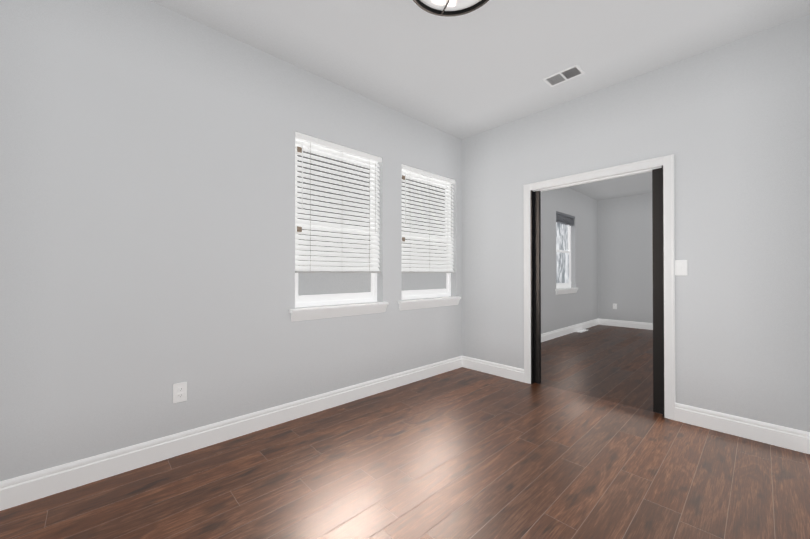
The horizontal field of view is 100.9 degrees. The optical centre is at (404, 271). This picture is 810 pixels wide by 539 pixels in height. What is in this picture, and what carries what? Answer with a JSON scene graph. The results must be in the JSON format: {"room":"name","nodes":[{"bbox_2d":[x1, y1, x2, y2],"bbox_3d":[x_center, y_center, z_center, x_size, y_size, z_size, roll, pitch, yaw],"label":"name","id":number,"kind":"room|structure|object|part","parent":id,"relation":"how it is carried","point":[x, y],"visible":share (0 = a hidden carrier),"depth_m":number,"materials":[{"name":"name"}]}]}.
{"room":"empty room","nodes":[
{"label":"empty room","id":0,"kind":"room"},
{"bbox_2d":[0,0,597,481],"bbox_3d":[1.058,-0.229,4.561,9.210,2.800,0.150,0,-1,-43],"label":"wall","id":1,"kind":"structure","parent":0,"point":[146,204],"depth_m":2.09,"materials":[{"name":"paint"}]},
{"bbox_2d":[173,382,186,402],"bbox_3d":[-1.425,0.766,2.120,0.072,0.118,0.008,0,-1,-43],"label":"outlet","id":2,"kind":"object","parent":1,"relation":"attached to","point":[179,392],"visible":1,"depth_m":2.12,"materials":[{"name":"white plastic"}]},
{"bbox_2d":[0,356,461,510],"bbox_3d":[-0.713,1.093,2.779,3.870,0.135,0.016,0,-1,-43],"label":"baseboard","id":3,"kind":"structure","parent":1,"relation":"attached to","point":[20,490],"depth_m":2.12,"materials":[{"name":"paint"}]},
{"bbox_2d":[295,139,376,307],"bbox_3d":[-0.617,-0.410,3.035,0.895,1.416,0.058,0,-1,-43],"label":"window","id":4,"kind":"structure","parent":1,"relation":"in","point":[317,289],"depth_m":3.01,"materials":[{"name":"white glass"}]},
{"bbox_2d":[295,132,381,272],"bbox_3d":[-0.568,-0.552,2.984,0.883,1.126,0.065,0,-1,-43],"label":"window blind","id":5,"kind":"object","parent":4,"relation":"attached to","point":[318,261],"visible":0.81,"depth_m":2.94,"materials":[{"name":"white plastic"}]},
{"bbox_2d":[289,302,388,321],"bbox_3d":[-0.560,0.345,2.969,0.985,0.098,0.121,0,-1,-43],"label":"sill","id":6,"kind":"structure","parent":1,"relation":"attached to","point":[313,312],"depth_m":2.88,"materials":[{"name":"paint"}]},
{"bbox_2d":[402,170,450,299],"bbox_3d":[0.221,-0.405,3.821,0.898,1.416,0.058,0,-1,-43],"label":"window","id":7,"kind":"structure","parent":1,"relation":"in","point":[422,285],"depth_m":3.83,"materials":[{"name":"white glass"}]},
{"bbox_2d":[402,164,454,272],"bbox_3d":[0.270,-0.547,3.769,0.886,1.126,0.065,0,-1,-43],"label":"window blind","id":8,"kind":"object","parent":7,"relation":"attached to","point":[418,262],"visible":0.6,"depth_m":3.74,"materials":[{"name":"white plastic"}]},
{"bbox_2d":[398,296,460,310],"bbox_3d":[0.278,0.350,3.755,0.988,0.098,0.121,0,-1,-43],"label":"sill","id":9,"kind":"structure","parent":1,"relation":"attached to","point":[408,304],"depth_m":3.67,"materials":[{"name":"paint"}]},
{"bbox_2d":[556,222,570,288],"bbox_3d":[2.984,-0.388,6.411,0.910,1.416,0.058,0,-1,-43],"label":"window","id":10,"kind":"structure","parent":1,"relation":"in","point":[563,255],"depth_m":6.50,"materials":[{"name":"glass"}]},
{"bbox_2d":[556,211,574,225],"bbox_3d":[3.031,-1.002,6.365,0.898,0.183,0.062,0,-1,-43],"label":"window blind","id":11,"kind":"object","parent":1,"relation":"attached to","point":[563,218],"visible":0.77,"depth_m":6.32,"materials":[{"name":"grey fabric"}]},
{"bbox_2d":[555,288,577,294],"bbox_3d":[3.041,0.367,6.346,1.000,0.098,0.121,0,-1,-43],"label":"sill","id":12,"kind":"structure","parent":1,"relation":"attached to","point":[566,290],"depth_m":6.28,"materials":[{"name":"paint"}]},
{"bbox_2d":[541,319,598,341],"bbox_3d":[2.581,1.112,5.867,4.860,0.135,0.016,0,-1,-43],"label":"baseboard","id":13,"kind":"structure","parent":1,"relation":"attached to","point":[550,335],"depth_m":6.33,"materials":[{"name":"paint"}]},
{"bbox_2d":[0,325,809,538],"bbox_3d":[2.340,1.223,3.184,9.210,0.120,3.900,0,-1,-43],"label":"floor","id":14,"kind":"structure","parent":0,"point":[582,440],"depth_m":1.89,"materials":[{"name":"brown wood"}]},
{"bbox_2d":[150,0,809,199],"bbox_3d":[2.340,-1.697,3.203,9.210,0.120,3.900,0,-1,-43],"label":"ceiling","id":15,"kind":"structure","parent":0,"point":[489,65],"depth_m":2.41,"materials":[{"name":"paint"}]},
{"bbox_2d":[413,0,488,16],"bbox_3d":[0.261,-1.561,1.756,0.512,0.169,0.512,0,-1,-43],"label":"ceiling light","id":16,"kind":"object","parent":15,"relation":"attached to","point":[448,8],"visible":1,"depth_m":1.94,"materials":[{"name":"white glass"}]},
{"bbox_3d":[0.261,-1.570,1.756,0.472,0.114,0.472,0,-1,-43],"label":"ceiling light glass","id":17,"kind":"part","parent":16,"relation":"part of","materials":[{"name":"white glass"}]},
{"bbox_2d":[543,64,584,86],"bbox_3d":[1.329,-1.636,2.804,0.170,0.007,0.280,0,-1,-43],"label":"ceiling vent","id":18,"kind":"object","parent":15,"relation":"in","point":[567,74],"visible":1,"depth_m":2.79,"materials":[{"name":"white metal"}]},
{"bbox_2d":[598,193,652,322],"bbox_3d":[5.645,-0.217,6.292,0.150,2.800,3.600,0,-1,-43],"label":"wall","id":19,"kind":"structure","parent":0,"point":[625,268],"depth_m":7.16,"materials":[{"name":"paint"}]},
{"bbox_2d":[598,318,652,329],"bbox_3d":[5.584,1.115,6.226,0.016,0.135,3.600,0,-1,-43],"label":"baseboard","id":20,"kind":"structure","parent":19,"relation":"attached to","point":[630,324],"depth_m":7.13,"materials":[{"name":"paint"}]},
{"bbox_2d":[462,14,809,431],"bbox_3d":[2.030,-0.240,2.800,0.120,2.800,3.750,0,-1,-43],"label":"wall","id":21,"kind":"structure","parent":0,"point":[727,125],"depth_m":2.47,"materials":[{"name":"paint"}]},
{"bbox_2d":[462,356,523,381],"bbox_3d":[0.977,1.099,3.815,0.016,0.135,0.817,0,-1,-43],"label":"baseboard","id":22,"kind":"structure","parent":21,"relation":"attached to","point":[504,371],"depth_m":3.78,"materials":[{"name":"paint"}]},
{"bbox_2d":[533,191,540,383],"bbox_3d":[1.196,0.161,3.687,0.034,2.000,0.602,0,-1,-43],"label":"pocket door","id":23,"kind":"structure","parent":21,"relation":"in","point":[537,271],"depth_m":3.48,"materials":[{"name":"black paint"}]},
{"bbox_2d":[524,154,674,419],"bbox_3d":[1.726,0.123,3.109,0.140,2.078,1.246,0,-1,-43],"label":"door frame","id":24,"kind":"structure","parent":21,"relation":"attached to","point":[667,162],"depth_m":2.68,"materials":[{"name":"paint"}]},
{"bbox_2d":[652,168,662,413],"bbox_3d":[2.262,0.154,2.550,0.034,2.000,0.602,0,-1,-43],"label":"pocket door","id":25,"kind":"structure","parent":21,"relation":"in","point":[657,284],"depth_m":2.73,"materials":[{"name":"black paint"}]},
{"bbox_2d":[675,260,686,274],"bbox_3d":[2.135,-0.030,2.586,0.018,0.118,0.072,0,-1,-43],"label":"light switch","id":26,"kind":"object","parent":21,"relation":"attached to","point":[680,267],"visible":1,"depth_m":2.59,"materials":[{"name":"white plastic"}]},
{"bbox_2d":[675,403,809,453],"bbox_3d":[2.363,1.090,2.337,0.016,0.135,0.742,0,-1,-43],"label":"baseboard","id":27,"kind":"structure","parent":21,"relation":"attached to","point":[781,436],"depth_m":2.32,"materials":[{"name":"paint"}]}
]}

